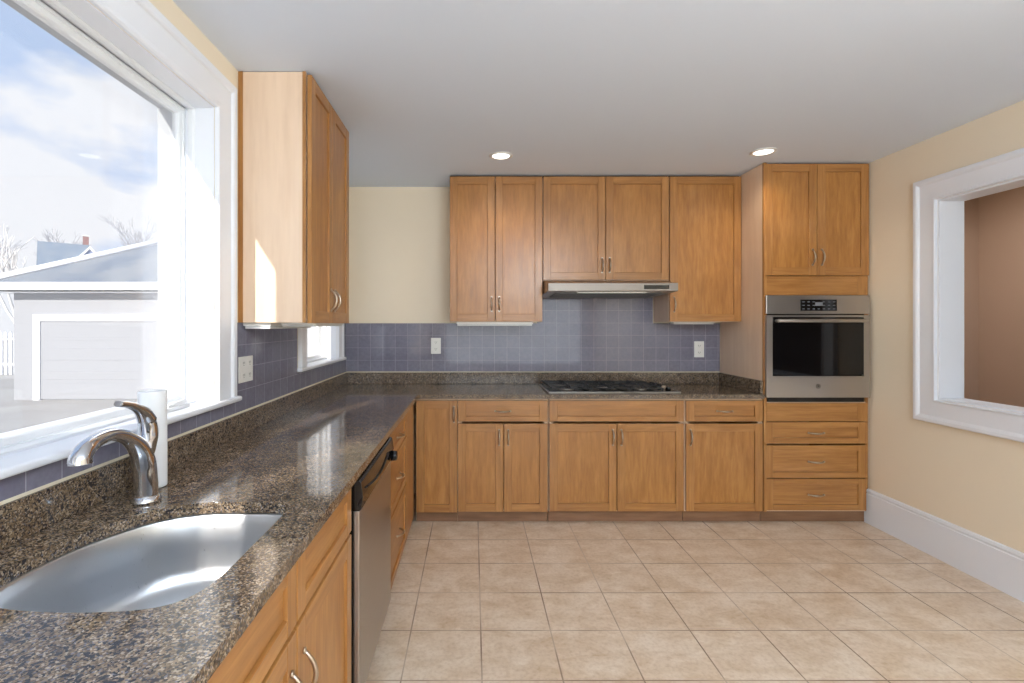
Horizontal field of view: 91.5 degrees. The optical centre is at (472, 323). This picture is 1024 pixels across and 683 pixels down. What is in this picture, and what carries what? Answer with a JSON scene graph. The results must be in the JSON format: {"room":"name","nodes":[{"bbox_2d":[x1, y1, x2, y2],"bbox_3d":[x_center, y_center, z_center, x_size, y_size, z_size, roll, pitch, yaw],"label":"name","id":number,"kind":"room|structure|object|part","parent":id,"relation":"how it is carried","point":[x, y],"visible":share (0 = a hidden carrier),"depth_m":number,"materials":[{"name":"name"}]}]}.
{"room":"kitchen","nodes":[
{"label":"kitchen","id":0,"kind":"room"},
{"bbox_2d":[87,0,297,401],"bbox_3d":[-1.150,0.133,0.430,0.220,2.505,7.260,0,0,0],"label":"wall","id":1,"kind":"structure","parent":0,"point":[169,9],"depth_m":1.95,"materials":[{"name":"beige paint"}]},
{"bbox_2d":[0,0,241,479],"bbox_3d":[-1.163,-0.341,1.452,0.315,1.353,1.435,0,0,0],"label":"window","id":2,"kind":"structure","parent":1,"relation":"in","point":[185,118],"depth_m":1.98,"materials":[{"name":"white paint"}]},
{"bbox_3d":[-1.027,-0.353,1.450,0.026,1.330,1.390,0,0,0],"label":"casing","id":3,"kind":"part","parent":2,"relation":"part of","materials":[{"name":"white paint"}]},
{"bbox_3d":[-1.091,0.296,1.810,0.042,0.030,0.140,0,0,0],"label":"crank handle","id":4,"kind":"part","parent":2,"relation":"part of","materials":[{"name":"white plastic"}]},
{"bbox_2d":[0,323,345,501],"bbox_3d":[-1.036,0.240,2.026,0.006,0.492,4.051,0,0,0],"label":"tile backsplash","id":5,"kind":"structure","parent":1,"relation":"attached to","point":[274,351],"depth_m":2.35,"materials":[{"name":"blue tile"}]},
{"bbox_2d":[238,355,252,382],"bbox_3d":[-1.028,0.204,2.252,0.008,0.116,0.136,0,0,0],"label":"electrical outlet","id":6,"kind":"object","parent":5,"relation":"attached to","point":[245,364],"visible":1,"depth_m":2.24,"materials":[{"name":"white plastic"}]},
{"bbox_2d":[238,71,348,322],"bbox_3d":[-0.858,-0.560,2.529,0.360,1.113,0.666,0,0,0],"label":"upper cabinet","id":7,"kind":"object","parent":1,"relation":"attached to","point":[293,145],"visible":1,"depth_m":2.20,"materials":[{"name":"brown wood"}]},
{"bbox_2d":[243,323,310,328],"bbox_3d":[-0.968,0.008,2.513,0.125,0.028,0.575,0,0,0],"label":"light","id":8,"kind":"object","parent":7,"relation":"attached to","point":[247,325],"visible":0.59,"depth_m":2.23,"materials":[{"name":"white plastic"}]},
{"bbox_2d":[245,326,310,328],"bbox_3d":[-0.968,0.016,2.513,0.113,0.012,0.563,0,0,0],"label":"diffuser","id":9,"kind":"object","parent":8,"relation":"attached to","point":[246,327],"depth_m":2.23,"materials":[{"name":"white plastic"}]},
{"bbox_2d":[281,323,342,326],"bbox_3d":[-0.810,0.003,2.550,0.160,0.018,0.500,0,0,0],"label":"light","id":10,"kind":"object","parent":7,"relation":"attached to","point":[283,324],"visible":0.92,"depth_m":2.31,"materials":[{"name":"white plastic"}]},
{"bbox_2d":[283,325,341,326],"bbox_3d":[-0.810,0.008,2.550,0.148,0.008,0.488,0,0,0],"label":"diffuser","id":11,"kind":"object","parent":10,"relation":"attached to","point":[283,325],"depth_m":2.31,"materials":[{"name":"white"}]},
{"bbox_3d":[-0.724,-0.554,2.364,0.020,1.100,0.328,0,0,0],"label":"door","id":12,"kind":"part","parent":7,"relation":"part of","materials":[{"name":"brown wood"}]},
{"bbox_3d":[-0.697,-0.120,2.497,0.039,0.120,0.014,0,0,0],"label":"handle","id":13,"kind":"part","parent":7,"relation":"part of","materials":[{"name":"silver metal"}]},
{"bbox_3d":[-0.697,-0.120,2.564,0.039,0.120,0.014,0,0,0],"label":"handle","id":14,"kind":"part","parent":7,"relation":"part of","materials":[{"name":"silver metal"}]},
{"bbox_3d":[-0.724,-0.554,2.697,0.020,1.100,0.329,0,0,0],"label":"door","id":15,"kind":"part","parent":7,"relation":"part of","materials":[{"name":"brown wood"}]},
{"bbox_2d":[297,323,345,371],"bbox_3d":[-1.163,-0.356,3.440,0.315,1.283,1.030,0,0,0],"label":"window","id":16,"kind":"structure","parent":1,"relation":"in","point":[319,346],"depth_m":3.79,"materials":[{"name":"white paint"}]},
{"bbox_3d":[-1.172,-0.301,3.438,0.036,1.123,0.713,0,0,0],"label":"sash","id":17,"kind":"part","parent":16,"relation":"part of","materials":[{"name":"white plastic"}]},
{"bbox_2d":[173,0,1023,186],"bbox_3d":[1.520,-1.180,0.430,5.560,0.120,7.560,0,0,0],"label":"ceiling","id":18,"kind":"structure","parent":0,"point":[423,92],"depth_m":2.21,"materials":[{"name":"white paint"}]},
{"bbox_2d":[489,151,512,159],"bbox_3d":[0.186,-1.116,3.303,0.156,0.008,0.156,0,0,0],"label":"recessed light","id":19,"kind":"object","parent":18,"relation":"in","point":[501,155],"visible":1,"depth_m":3.29,"materials":[{"name":"white plastic"}]},
{"bbox_2d":[750,147,777,155],"bbox_3d":[1.886,-1.116,3.227,0.156,0.008,0.156,0,0,0],"label":"recessed light","id":20,"kind":"object","parent":18,"relation":"in","point":[769,150],"visible":1,"depth_m":3.21,"materials":[{"name":"white plastic"}]},
{"bbox_2d":[349,187,978,493],"bbox_3d":[1.520,0.133,4.120,5.560,2.505,0.180,0,0,0],"label":"wall","id":21,"kind":"structure","parent":0,"point":[399,237],"depth_m":4.06,"materials":[{"name":"beige paint"}]},
{"bbox_2d":[450,176,541,321],"bbox_3d":[0.173,-0.567,3.867,0.696,1.101,0.366,0,0,0],"label":"upper cabinet","id":22,"kind":"object","parent":21,"relation":"attached to","point":[496,221],"visible":1,"depth_m":3.73,"materials":[{"name":"brown wood"}]},
{"bbox_3d":[-0.005,-0.562,3.730,0.337,1.084,0.020,0,0,0],"label":"door","id":23,"kind":"part","parent":22,"relation":"part of","materials":[{"name":"brown wood"}]},
{"bbox_2d":[456,322,532,325],"bbox_3d":[0.165,-0.001,3.800,0.580,0.030,0.080,0,0,0],"label":"light","id":24,"kind":"object","parent":22,"relation":"attached to","point":[457,323],"visible":0.99,"depth_m":3.76,"materials":[{"name":"white plastic"}]},
{"bbox_2d":[457,324,531,325],"bbox_3d":[0.165,0.007,3.800,0.568,0.013,0.068,0,0,0],"label":"diffuser","id":25,"kind":"object","parent":24,"relation":"attached to","point":[457,324],"depth_m":3.77,"materials":[{"name":"white"}]},
{"bbox_3d":[0.344,-0.562,3.730,0.351,1.084,0.020,0,0,0],"label":"door","id":26,"kind":"part","parent":22,"relation":"part of","materials":[{"name":"brown wood"}]},
{"bbox_2d":[346,298,719,372],"bbox_3d":[0.489,0.123,4.056,3.045,0.726,0.007,0,0,0],"label":"tile backsplash","id":27,"kind":"structure","parent":21,"relation":"attached to","point":[573,334],"depth_m":4.05,"materials":[{"name":"blue tile"}]},
{"bbox_2d":[431,338,440,353],"bbox_3d":[-0.302,0.178,4.047,0.080,0.130,0.008,0,0,0],"label":"electrical outlet","id":28,"kind":"object","parent":27,"relation":"attached to","point":[435,342],"visible":1,"depth_m":4.05,"materials":[{"name":"white plastic"}]},
{"bbox_2d":[694,341,703,356],"bbox_3d":[1.842,0.206,4.047,0.080,0.130,0.008,0,0,0],"label":"electrical outlet","id":29,"kind":"object","parent":27,"relation":"attached to","point":[698,345],"visible":1,"depth_m":4.05,"materials":[{"name":"white plastic"}]},
{"bbox_2d":[542,176,668,281],"bbox_3d":[0.996,-0.722,3.867,0.942,0.791,0.366,0,0,0],"label":"upper cabinet","id":30,"kind":"object","parent":21,"relation":"attached to","point":[595,228],"visible":0.96,"depth_m":3.73,"materials":[{"name":"brown wood"}]},
{"bbox_3d":[0.759,-0.717,3.730,0.464,0.774,0.020,0,0,0],"label":"door","id":31,"kind":"part","parent":30,"relation":"part of","materials":[{"name":"brown wood"}]},
{"bbox_3d":[1.231,-0.717,3.730,0.471,0.774,0.020,0,0,0],"label":"door","id":32,"kind":"part","parent":30,"relation":"part of","materials":[{"name":"brown wood"}]},
{"bbox_2d":[542,281,677,297],"bbox_3d":[0.987,-0.266,3.773,0.916,0.116,0.556,0,0,0],"label":"range hood","id":33,"kind":"object","parent":21,"relation":"attached to","point":[550,289],"visible":0.94,"depth_m":3.53,"materials":[{"name":"silver metal"}]},
{"bbox_3d":[0.987,-0.261,3.513,0.916,0.058,0.032,0,0,0],"label":"panel","id":34,"kind":"part","parent":33,"relation":"part of","materials":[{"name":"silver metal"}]},
{"bbox_2d":[654,176,740,321],"bbox_3d":[1.741,-0.567,3.867,0.538,1.101,0.366,0,0,0],"label":"upper cabinet","id":35,"kind":"object","parent":21,"relation":"attached to","point":[704,211],"visible":0.98,"depth_m":3.73,"materials":[{"name":"brown wood"}]},
{"bbox_2d":[669,322,714,323],"bbox_3d":[1.690,-0.007,3.840,0.320,0.018,0.080,0,0,0],"label":"light","id":36,"kind":"object","parent":35,"relation":"attached to","point":[669,322],"visible":1,"depth_m":3.81,"materials":[{"name":"white plastic"}]},
{"bbox_2d":[670,323,713,323],"bbox_3d":[1.690,-0.002,3.840,0.308,0.008,0.068,0,0,0],"label":"diffuser","id":37,"kind":"object","parent":36,"relation":"attached to","point":[670,323],"depth_m":3.81,"materials":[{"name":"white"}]},
{"bbox_2d":[366,494,1023,682],"bbox_3d":[1.520,1.435,0.430,5.560,0.100,7.560,0,0,0],"label":"floor","id":38,"kind":"structure","parent":0,"point":[547,601],"depth_m":2.41,"materials":[{"name":"beige tile"}]},
{"bbox_2d":[207,489,350,682],"bbox_3d":[-0.696,0.951,1.130,0.664,0.867,1.034,0,0,0],"label":"base cabinet","id":39,"kind":"object","parent":38,"relation":"on","point":[302,633],"visible":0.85,"depth_m":1.20,"materials":[{"name":"brown wood"}]},
{"bbox_3d":[-0.410,0.603,0.875,0.020,0.154,0.505,0,0,0],"label":"panel","id":40,"kind":"part","parent":39,"relation":"part of","materials":[{"name":"brown wood"}]},
{"bbox_3d":[-0.410,0.996,0.875,0.020,0.608,0.505,0,0,0],"label":"door","id":41,"kind":"part","parent":39,"relation":"part of","materials":[{"name":"brown wood"}]},
{"bbox_3d":[-0.383,0.822,1.092,0.039,0.120,0.014,0,0,0],"label":"handle","id":42,"kind":"part","parent":39,"relation":"part of","materials":[{"name":"silver metal"}]},
{"bbox_3d":[-0.383,0.822,1.172,0.039,0.120,0.014,0,0,0],"label":"handle","id":43,"kind":"part","parent":39,"relation":"part of","materials":[{"name":"silver metal"}]},
{"bbox_3d":[-0.410,0.996,1.385,0.020,0.608,0.501,0,0,0],"label":"door","id":44,"kind":"part","parent":39,"relation":"part of","materials":[{"name":"brown wood"}]},
{"bbox_3d":[-0.410,0.603,1.385,0.020,0.154,0.501,0,0,0],"label":"panel","id":45,"kind":"part","parent":39,"relation":"part of","materials":[{"name":"brown wood"}]},
{"bbox_2d":[349,437,397,682],"bbox_3d":[-0.671,0.953,1.978,0.658,0.863,0.644,0,0,0],"label":"dishwasher","id":46,"kind":"object","parent":38,"relation":"on","point":[370,533],"visible":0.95,"depth_m":1.82,"materials":[{"name":"silver metal"}]},
{"bbox_2d":[349,486,352,682],"bbox_3d":[-0.701,0.903,1.978,0.598,0.764,0.644,0,0,0],"label":"dishwasher","id":47,"kind":"object","parent":46,"relation":"in","point":[351,532],"depth_m":1.66,"materials":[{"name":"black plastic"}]},
{"bbox_3d":[-0.391,0.949,1.979,0.022,0.646,0.634,0,0,0],"label":"door panel","id":48,"kind":"part","parent":46,"relation":"part of","materials":[{"name":"silver metal"}]},
{"bbox_3d":[-0.384,0.574,1.978,0.036,0.103,0.644,0,0,0],"label":"control panel","id":49,"kind":"part","parent":46,"relation":"part of","materials":[{"name":"black glass"}]},
{"bbox_2d":[389,406,412,587],"bbox_3d":[-0.696,0.951,2.825,0.664,0.867,1.029,0,0,0],"label":"base cabinet","id":50,"kind":"object","parent":38,"relation":"on","point":[402,436],"visible":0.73,"depth_m":2.80,"materials":[{"name":"brown wood"}]},
{"bbox_3d":[-0.410,0.599,2.651,0.020,0.138,0.667,0,0,0],"label":"drawer","id":51,"kind":"part","parent":50,"relation":"part of","materials":[{"name":"brown wood"}]},
{"bbox_3d":[-0.410,1.129,2.651,0.020,0.343,0.667,0,0,0],"label":"drawer","id":52,"kind":"part","parent":50,"relation":"part of","materials":[{"name":"brown wood"}]},
{"bbox_3d":[-0.410,0.812,2.651,0.020,0.265,0.667,0,0,0],"label":"drawer","id":53,"kind":"part","parent":50,"relation":"part of","materials":[{"name":"brown wood"}]},
{"bbox_3d":[-0.383,1.115,2.660,0.039,0.015,0.119,0,0,0],"label":"handle","id":54,"kind":"part","parent":50,"relation":"part of","materials":[{"name":"silver metal"}]},
{"bbox_3d":[-0.383,0.812,2.660,0.039,0.015,0.119,0,0,0],"label":"handle","id":55,"kind":"part","parent":50,"relation":"part of","materials":[{"name":"silver metal"}]},
{"bbox_3d":[-0.410,0.915,3.166,0.020,0.770,0.349,0,0,0],"label":"filler panel","id":56,"kind":"part","parent":50,"relation":"part of","materials":[{"name":"brown wood"}]},
{"bbox_2d":[416,399,457,520],"bbox_3d":[-0.253,0.951,3.726,0.289,0.867,0.644,0,0,0],"label":"base cabinet","id":57,"kind":"object","parent":38,"relation":"on","point":[436,419],"visible":0.96,"depth_m":3.45,"materials":[{"name":"brown wood"}]},
{"bbox_3d":[-0.132,0.625,3.423,0.014,0.120,0.039,0,0,0],"label":"handle","id":58,"kind":"part","parent":57,"relation":"part of","materials":[{"name":"silver metal"}]},
{"bbox_2d":[458,399,547,520],"bbox_3d":[0.207,0.951,3.726,0.627,0.867,0.644,0,0,0],"label":"base cabinet","id":59,"kind":"object","parent":38,"relation":"on","point":[503,443],"visible":0.98,"depth_m":3.45,"materials":[{"name":"brown wood"}]},
{"bbox_3d":[0.053,0.995,3.450,0.314,0.610,0.020,0,0,0],"label":"door","id":60,"kind":"part","parent":59,"relation":"part of","materials":[{"name":"brown wood"}]},
{"bbox_3d":[0.206,0.603,3.450,0.620,0.146,0.020,0,0,0],"label":"drawer","id":61,"kind":"part","parent":59,"relation":"part of","materials":[{"name":"brown wood"}]},
{"bbox_3d":[0.365,0.995,3.450,0.302,0.610,0.020,0,0,0],"label":"door","id":62,"kind":"part","parent":59,"relation":"part of","materials":[{"name":"brown wood"}]},
{"bbox_2d":[548,399,683,520],"bbox_3d":[0.996,0.951,3.726,0.938,0.867,0.644,0,0,0],"label":"base cabinet","id":63,"kind":"object","parent":38,"relation":"on","point":[609,459],"visible":0.97,"depth_m":3.45,"materials":[{"name":"brown wood"}]},
{"bbox_3d":[0.762,0.994,3.450,0.464,0.607,0.020,0,0,0],"label":"door","id":64,"kind":"part","parent":63,"relation":"part of","materials":[{"name":"brown wood"}]},
{"bbox_3d":[0.967,0.785,3.423,0.014,0.120,0.039,0,0,0],"label":"handle","id":65,"kind":"part","parent":63,"relation":"part of","materials":[{"name":"silver metal"}]},
{"bbox_3d":[0.996,0.603,3.450,0.930,0.146,0.020,0,0,0],"label":"panel","id":66,"kind":"part","parent":63,"relation":"part of","materials":[{"name":"brown wood"}]},
{"bbox_3d":[1.027,0.785,3.423,0.014,0.120,0.039,0,0,0],"label":"handle","id":67,"kind":"part","parent":63,"relation":"part of","materials":[{"name":"silver metal"}]},
{"bbox_3d":[1.230,0.994,3.450,0.461,0.607,0.020,0,0,0],"label":"door","id":68,"kind":"part","parent":63,"relation":"part of","materials":[{"name":"brown wood"}]},
{"bbox_2d":[682,399,762,520],"bbox_3d":[1.740,0.951,3.726,0.539,0.867,0.644,0,0,0],"label":"base cabinet","id":69,"kind":"object","parent":38,"relation":"on","point":[723,438],"visible":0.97,"depth_m":3.45,"materials":[{"name":"brown wood"}]},
{"bbox_2d":[0,371,764,682],"bbox_3d":[0.489,0.452,2.006,3.044,0.129,4.092,0,0,0],"label":"countertop","id":70,"kind":"structure","parent":69,"relation":"on","point":[296,455],"depth_m":1.35,"materials":[{"name":"brown stone"}]},
{"bbox_2d":[67,401,161,505],"bbox_3d":[-0.880,0.337,1.239,0.074,0.296,0.322,0,0,-7],"label":"faucet","id":71,"kind":"object","parent":70,"relation":"on","point":[141,447],"visible":1,"depth_m":1.33,"materials":[{"name":"silver metal"}]},
{"bbox_3d":[-0.888,0.365,1.234,0.063,0.219,0.316,0,0,-4],"label":"spout","id":72,"kind":"part","parent":71,"relation":"part of","materials":[{"name":"silver metal"}]},
{"bbox_3d":[-0.891,0.232,1.299,0.050,0.086,0.150,0,0,0],"label":"lever","id":73,"kind":"part","parent":71,"relation":"part of","materials":[{"name":"silver metal"}]},
{"bbox_2d":[0,513,282,611],"bbox_3d":[-0.708,0.615,1.098,0.483,0.196,0.568,0,0,0],"label":"sink","id":74,"kind":"object","parent":70,"relation":"in","point":[168,561],"visible":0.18,"depth_m":1.26,"materials":[{"name":"silver metal"}]},
{"bbox_2d":[137,389,167,487],"bbox_3d":[-0.958,0.342,1.485,0.077,0.284,0.077,0,0,0],"label":"paper towel roll","id":75,"kind":"object","parent":70,"relation":"on","point":[155,399],"visible":0.6,"depth_m":1.47,"materials":[{"name":"white paper"}]},
{"bbox_2d":[539,380,680,392],"bbox_3d":[0.998,0.467,3.743,0.938,0.038,0.485,0,0,0],"label":"gas cooktop","id":76,"kind":"object","parent":70,"relation":"in","point":[559,386],"visible":1,"depth_m":3.61,"materials":[{"name":"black metal"}]},
{"bbox_2d":[539,384,680,392],"bbox_3d":[0.998,0.482,3.743,0.938,0.008,0.485,0,0,0],"label":"tray","id":77,"kind":"object","parent":76,"relation":"on","point":[555,389],"depth_m":3.56,"materials":[{"name":"metal"}]},
{"bbox_3d":[1.505,0.785,3.423,0.014,0.120,0.039,0,0,0],"label":"handle","id":78,"kind":"part","parent":69,"relation":"part of","materials":[{"name":"silver metal"}]},
{"bbox_3d":[1.741,0.603,3.450,0.530,0.146,0.020,0,0,0],"label":"drawer","id":79,"kind":"part","parent":69,"relation":"part of","materials":[{"name":"brown wood"}]},
{"bbox_3d":[1.741,0.994,3.450,0.530,0.607,0.020,0,0,0],"label":"door","id":80,"kind":"part","parent":69,"relation":"part of","materials":[{"name":"brown wood"}]},
{"bbox_3d":[1.742,0.603,3.423,0.119,0.015,0.039,0,0,0],"label":"handle","id":81,"kind":"part","parent":69,"relation":"part of","materials":[{"name":"silver metal"}]},
{"bbox_2d":[720,163,868,520],"bbox_3d":[2.382,0.134,3.726,0.736,2.501,0.644,0,0,0],"label":"oven tower","id":82,"kind":"object","parent":38,"relation":"on","point":[805,227],"visible":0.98,"depth_m":3.45,"materials":[{"name":"brown wood"}]},
{"bbox_3d":[2.201,-0.723,3.450,0.359,0.774,0.020,0,0,0],"label":"door","id":83,"kind":"part","parent":82,"relation":"part of","materials":[{"name":"brown wood"}]},
{"bbox_3d":[2.350,-0.462,3.423,0.014,0.120,0.039,0,0,0],"label":"handle","id":84,"kind":"part","parent":82,"relation":"part of","materials":[{"name":"silver metal"}]},
{"bbox_3d":[2.373,1.182,3.450,0.701,0.218,0.020,0,0,0],"label":"drawer","id":85,"kind":"part","parent":82,"relation":"part of","materials":[{"name":"brown wood"}]},
{"bbox_3d":[2.373,0.953,3.450,0.701,0.226,0.020,0,0,0],"label":"drawer","id":86,"kind":"part","parent":82,"relation":"part of","materials":[{"name":"brown wood"}]},
{"bbox_3d":[2.373,0.754,3.450,0.701,0.150,0.020,0,0,0],"label":"drawer","id":87,"kind":"part","parent":82,"relation":"part of","materials":[{"name":"brown wood"}]},
{"bbox_3d":[2.375,1.182,3.423,0.119,0.015,0.039,0,0,0],"label":"handle","id":88,"kind":"part","parent":82,"relation":"part of","materials":[{"name":"silver metal"}]},
{"bbox_3d":[2.375,0.953,3.423,0.119,0.015,0.039,0,0,0],"label":"handle","id":89,"kind":"part","parent":82,"relation":"part of","materials":[{"name":"silver metal"}]},
{"bbox_2d":[765,295,869,401],"bbox_3d":[2.374,0.171,3.673,0.711,0.739,0.614,0,0,0],"label":"wall oven","id":90,"kind":"object","parent":82,"relation":"in","point":[817,347],"visible":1,"depth_m":3.42,"materials":[{"name":"silver metal"}]},
{"bbox_3d":[2.374,-0.133,3.429,0.711,0.128,0.019,0,0,0],"label":"control panel","id":91,"kind":"part","parent":90,"relation":"part of","materials":[{"name":"silver metal"}]},
{"bbox_3d":[2.377,-0.022,3.393,0.605,0.025,0.054,0,0,0],"label":"handle","id":92,"kind":"part","parent":90,"relation":"part of","materials":[{"name":"silver metal"}]},
{"bbox_3d":[2.385,0.611,3.452,0.699,0.126,0.017,0,0,0],"label":"rail","id":93,"kind":"part","parent":82,"relation":"part of","materials":[{"name":"brown wood"}]},
{"bbox_3d":[2.385,-0.267,3.452,0.699,0.133,0.017,0,0,0],"label":"rail","id":94,"kind":"part","parent":82,"relation":"part of","materials":[{"name":"brown wood"}]},
{"bbox_3d":[2.414,-0.462,3.423,0.014,0.120,0.039,0,0,0],"label":"handle","id":95,"kind":"part","parent":82,"relation":"part of","materials":[{"name":"silver metal"}]},
{"bbox_3d":[2.563,-0.723,3.450,0.358,0.774,0.020,0,0,0],"label":"door","id":96,"kind":"part","parent":82,"relation":"part of","materials":[{"name":"brown wood"}]},
{"bbox_2d":[868,100,1023,552],"bbox_3d":[2.828,0.133,0.430,0.145,2.505,7.260,0,0,0],"label":"wall","id":97,"kind":"structure","parent":0,"point":[969,480],"depth_m":3.09,"materials":[{"name":"beige paint"}]},
{"bbox_2d":[864,488,1023,601],"bbox_3d":[2.746,1.265,0.150,0.018,0.240,6.660,0,0,0],"label":"baseboard","id":98,"kind":"structure","parent":97,"relation":"attached to","point":[1000,566],"depth_m":2.85,"materials":[{"name":"white paint"}]},
{"bbox_2d":[913,148,1023,442],"bbox_3d":[2.740,-0.143,2.197,0.030,1.474,1.782,0,0,0],"label":"trim","id":99,"kind":"structure","parent":97,"relation":"attached to","point":[927,407],"depth_m":2.94,"materials":[{"name":"white paint"}]},
{"bbox_2d":[938,177,1023,413],"bbox_3d":[2.827,-0.143,2.197,0.144,1.187,1.494,0,0,0],"label":"trim","id":100,"kind":"structure","parent":97,"relation":"attached to","point":[950,209],"depth_m":2.93,"materials":[{"name":"white paint"}]},
{"bbox_2d":[979,186,1023,406],"bbox_3d":[4.175,0.133,0.430,0.150,2.505,7.260,0,0,0],"label":"wall","id":101,"kind":"structure","parent":0,"point":[1001,214],"depth_m":3.86,"materials":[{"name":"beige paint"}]},
{"label":"outside","id":102,"kind":"structure","parent":0,"visible":0},
{"bbox_2d":[0,336,136,433],"bbox_3d":[-10.000,1.700,25.000,100.000,0.200,90.000,0,0,0],"label":"ground","id":103,"kind":"structure","parent":102,"point":[14,414],"depth_m":9.52,"materials":[{"name":"white snow"}]},
{"bbox_2d":[0,331,13,374],"bbox_3d":[-14.980,0.900,15.510,9.040,1.360,0.080,0,0,0],"label":"picket fence","id":104,"kind":"object","parent":103,"relation":"on","point":[5,338],"visible":0.11,"depth_m":15.47,"materials":[{"name":"white paint"}]},
{"bbox_2d":[0,240,24,261],"bbox_3d":[-51.001,-4.574,51.289,5.875,12.373,5.793,0,0,-14],"label":"bare tree","id":105,"kind":"object","parent":103,"relation":"on","point":[2,240],"visible":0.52,"depth_m":53.38,"materials":[{"name":"grey plant"}]},
{"bbox_2d":[0,224,32,322],"bbox_3d":[-15.240,-0.864,16.283,2.574,4.937,1.774,0,0,25],"label":"bare tree","id":106,"kind":"object","parent":103,"relation":"on","point":[14,256],"visible":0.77,"depth_m":16.41,"materials":[{"name":"grey plant"}]},
{"bbox_2d":[36,235,95,264],"bbox_3d":[-37.557,-3.415,46.367,4.650,10.030,6.200,0,0,-40],"label":"house","id":107,"kind":"structure","parent":103,"relation":"on","point":[47,252],"depth_m":45.26,"materials":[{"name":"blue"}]},
{"bbox_3d":[-36.051,-6.625,46.704,1.900,1.150,2.000,0,0,-40],"label":"gable trim","id":108,"kind":"part","parent":107,"relation":"part of","materials":[{"name":"white plastic"}]},
{"bbox_2d":[33,228,100,255],"bbox_3d":[-45.182,-4.390,55.356,7.039,11.991,4.241,0,0,0],"label":"bare tree","id":109,"kind":"object","parent":103,"relation":"on","point":[47,236],"visible":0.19,"depth_m":54.49,"materials":[{"name":"grey plant"}]},
{"bbox_2d":[0,239,157,399],"bbox_3d":[-6.376,-0.513,13.324,7.352,4.225,6.352,0,0,0],"label":"garage","id":110,"kind":"structure","parent":103,"relation":"on","point":[86,326],"depth_m":10.47,"materials":[{"name":"grey"}]},
{"bbox_3d":[-6.625,0.700,10.470,5.250,1.800,0.060,0,0,0],"label":"door frame","id":111,"kind":"part","parent":110,"relation":"part of","materials":[{"name":"white paint"}]},
{"bbox_2d":[100,215,157,245],"bbox_3d":[-31.454,-4.695,48.882,8.500,12.599,7.017,0,0,0],"label":"bare tree","id":112,"kind":"object","parent":103,"relation":"on","point":[147,236],"visible":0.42,"depth_m":47.86,"materials":[{"name":"grey plant"}]}
]}

